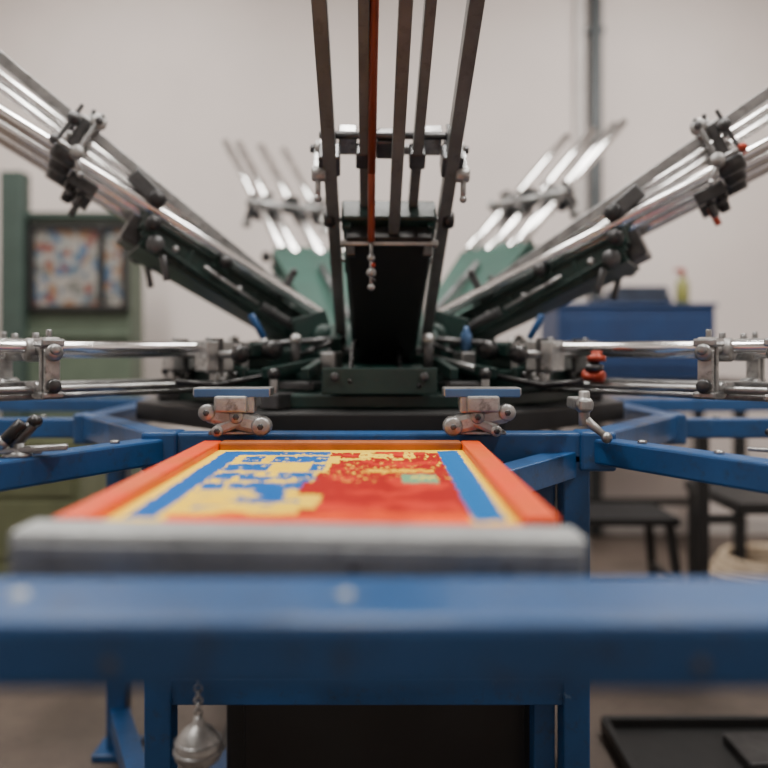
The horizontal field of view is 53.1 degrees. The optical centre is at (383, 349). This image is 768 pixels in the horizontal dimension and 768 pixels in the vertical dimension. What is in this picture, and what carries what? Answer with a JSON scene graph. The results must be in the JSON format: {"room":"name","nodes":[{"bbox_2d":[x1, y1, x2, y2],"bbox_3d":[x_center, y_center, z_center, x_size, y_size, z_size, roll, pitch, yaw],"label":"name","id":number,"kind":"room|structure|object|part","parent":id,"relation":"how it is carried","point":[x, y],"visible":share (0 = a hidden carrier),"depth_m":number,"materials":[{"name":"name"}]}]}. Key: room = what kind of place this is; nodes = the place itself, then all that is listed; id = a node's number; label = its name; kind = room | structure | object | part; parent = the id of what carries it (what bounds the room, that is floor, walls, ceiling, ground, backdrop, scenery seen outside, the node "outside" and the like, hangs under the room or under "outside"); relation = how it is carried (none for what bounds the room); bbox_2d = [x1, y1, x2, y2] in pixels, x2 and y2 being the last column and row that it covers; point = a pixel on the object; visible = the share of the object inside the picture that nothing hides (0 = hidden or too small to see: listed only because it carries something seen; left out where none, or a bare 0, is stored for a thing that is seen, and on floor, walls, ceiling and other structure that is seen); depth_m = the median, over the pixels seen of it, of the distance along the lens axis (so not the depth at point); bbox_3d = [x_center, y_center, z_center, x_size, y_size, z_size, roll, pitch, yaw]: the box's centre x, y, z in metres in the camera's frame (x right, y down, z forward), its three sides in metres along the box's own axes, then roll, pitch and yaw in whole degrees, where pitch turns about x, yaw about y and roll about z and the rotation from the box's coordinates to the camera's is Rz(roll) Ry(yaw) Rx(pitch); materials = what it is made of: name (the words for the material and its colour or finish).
{"room":"print shop","nodes":[
{"label":"print shop","id":0,"kind":"room"},
{"bbox_2d":[0,0,767,516],"bbox_3d":[0.000,-0.750,4.650,6.600,3.700,0.100,0,0,0],"label":"wall","id":1,"kind":"structure","parent":0,"point":[171,80],"depth_m":4.60,"materials":[{"name":"white paint"}]},
{"bbox_2d":[574,0,584,428],"bbox_3d":[1.165,-0.750,4.580,0.060,3.700,0.035,0,0,0],"label":"cable trunking","id":2,"kind":"object","parent":1,"relation":"attached to","point":[579,5],"visible":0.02,"depth_m":4.56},
{"bbox_2d":[585,0,604,536],"bbox_3d":[1.255,-0.750,4.553,0.110,3.700,0.083,0,0,0],"label":"conduit pipe","id":3,"kind":"object","parent":1,"relation":"attached to","point":[595,30],"visible":0.41,"depth_m":4.52,"materials":[{"name":"grey metal"}]},
{"bbox_2d":[602,517,767,533],"bbox_3d":[0.000,1.050,4.590,6.400,0.100,0.020,0,0,0],"label":"baseboard","id":4,"kind":"structure","parent":1,"relation":"attached to","point":[755,525],"depth_m":4.58,"materials":[{"name":"grey"}]},
{"bbox_2d":[0,534,767,767],"bbox_3d":[0.000,1.150,1.100,6.600,0.100,7.200,0,0,0],"label":"floor","id":5,"kind":"structure","parent":0,"point":[40,728],"depth_m":2.36,"materials":[{"name":"concrete"}]},
{"bbox_2d":[0,438,105,577],"bbox_3d":[-1.400,0.708,3.195,0.460,0.795,0.511,0,0,0],"label":"cabinet","id":6,"kind":"object","parent":5,"relation":"on","point":[20,507],"visible":0.22,"depth_m":2.94,"materials":[{"name":"paint"}]},
{"bbox_2d":[0,171,142,477],"bbox_3d":[-1.647,0.090,4.075,0.666,2.020,0.290,0,0,0],"label":"tall cabinet","id":7,"kind":"object","parent":5,"relation":"on","point":[64,274],"visible":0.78,"depth_m":3.98,"materials":[{"name":"green paint"}]},
{"bbox_2d":[0,0,767,767],"bbox_3d":[0.018,-0.018,2.159,3.026,2.235,3.230,0,0,0],"label":"press","id":8,"kind":"object","parent":5,"relation":"on","point":[307,672],"visible":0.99,"depth_m":1.59,"materials":[{"name":"blue paint"}]},
{"bbox_3d":[-0.582,0.138,1.227,0.144,0.067,0.044,0,0,-29],"label":"locking lever","id":9,"kind":"part","parent":8,"relation":"part of","materials":[{"name":"metal"}]},
{"bbox_2d":[173,689,222,767],"bbox_3d":[-0.266,0.425,1.100,0.071,0.337,0.071,0,0,0],"label":"weight","id":10,"kind":"object","parent":8,"relation":"hanging from","point":[199,744],"visible":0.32,"depth_m":1.08,"materials":[{"name":"metal"}]},
{"bbox_3d":[-0.344,-0.408,2.902,0.364,0.987,1.009,0,0,-29],"label":"print arm","id":11,"kind":"part","parent":8,"relation":"part of","materials":[{"name":"metal"}]},
{"bbox_2d":[9,440,586,577],"bbox_3d":[-0.078,0.192,1.052,0.531,0.054,0.717,0,0,0],"label":"screen frame","id":12,"kind":"object","parent":8,"relation":"attached to","point":[226,508],"visible":0.98,"depth_m":0.77,"materials":[{"name":"orange paint"}]},
{"bbox_3d":[-0.078,0.192,0.726,0.531,0.054,0.065,0,0,0],"label":"rail","id":13,"kind":"part","parent":12,"relation":"part of","materials":[{"name":"metal"}]},
{"bbox_3d":[-0.078,0.185,1.087,0.508,0.041,0.645,0,0,0],"label":"orange frame","id":14,"kind":"part","parent":12,"relation":"part of","materials":[{"name":"paint"}]},
{"bbox_3d":[-0.010,0.629,2.159,2.940,0.942,3.230,0,0,0],"label":"blue frame","id":15,"kind":"part","parent":8,"relation":"part of","materials":[{"name":"paint"}]},
{"bbox_2d":[461,326,471,351],"bbox_3d":[0.210,-0.005,1.960,0.028,0.110,0.028,0,0,0],"label":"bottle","id":16,"kind":"object","parent":8,"relation":"on","point":[466,336],"depth_m":1.95,"materials":[{"name":"plastic"}]},
{"bbox_3d":[0.509,-0.408,2.751,1.009,0.987,0.364,0,0,-41],"label":"print arm","id":17,"kind":"part","parent":8,"relation":"part of","materials":[{"name":"metal"}]},
{"bbox_3d":[0.379,0.121,1.429,0.063,0.094,0.113,0,0,0],"label":"index handle","id":18,"kind":"part","parent":8,"relation":"part of","materials":[{"name":"metal"}]},
{"bbox_3d":[0.638,0.149,1.236,0.096,0.045,0.030,0,0,21],"label":"locking lever","id":19,"kind":"part","parent":8,"relation":"part of","materials":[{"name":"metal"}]},
{"bbox_2d":[555,503,681,577],"bbox_3d":[0.900,0.864,3.000,0.470,0.478,0.350,0,0,0],"label":"step stool","id":20,"kind":"object","parent":5,"relation":"on","point":[648,515],"visible":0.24,"depth_m":2.90,"materials":[{"name":"black paint"}]},
{"bbox_2d":[548,377,746,561],"bbox_3d":[1.300,0.623,4.050,1.000,0.955,0.600,0,0,0],"label":"workbench","id":21,"kind":"object","parent":5,"relation":"on","point":[739,444],"visible":0.02,"depth_m":3.79,"materials":[{"name":"black paint"}]},
{"bbox_2d":[540,303,717,378],"bbox_3d":[1.250,-0.043,4.020,0.800,0.377,0.470,0,0,0],"label":"storage cabinet","id":22,"kind":"object","parent":21,"relation":"on","point":[599,322],"visible":0.53,"depth_m":3.79,"materials":[{"name":"metal"}]},
{"bbox_2d":[592,286,671,302],"bbox_3d":[1.280,-0.278,3.980,0.340,0.090,0.250,0,0,0],"label":"folded cloth","id":23,"kind":"object","parent":22,"relation":"on","point":[627,294],"visible":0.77,"depth_m":3.87,"materials":[{"name":"grey fabric"}]},
{"bbox_2d":[674,268,689,302],"bbox_3d":[1.535,-0.327,3.950,0.069,0.187,0.069,0,0,45],"label":"spray bottle","id":24,"kind":"object","parent":22,"relation":"on","point":[682,286],"visible":0.85,"depth_m":3.93,"materials":[{"name":"yellow plastic"}]},
{"bbox_2d":[601,715,767,767],"bbox_3d":[1.000,1.074,1.950,0.760,0.048,0.520,0,0,0],"label":"tray","id":25,"kind":"object","parent":5,"relation":"on","point":[636,741],"visible":1,"depth_m":2.10,"materials":[{"name":"paint"}]},
{"bbox_2d":[684,438,767,577],"bbox_3d":[1.680,0.700,2.950,1.140,0.800,0.500,0,0,0],"label":"metal side table","id":26,"kind":"object","parent":5,"relation":"on","point":[741,502],"visible":0.59,"depth_m":2.72,"materials":[{"name":"black paint"}]},
{"bbox_2d":[710,543,767,577],"bbox_3d":[1.833,1.038,3.660,0.544,0.120,0.538,0,0,0],"label":"coiled hose","id":27,"kind":"object","parent":5,"relation":"on","point":[724,565],"visible":0.72,"depth_m":3.64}
]}

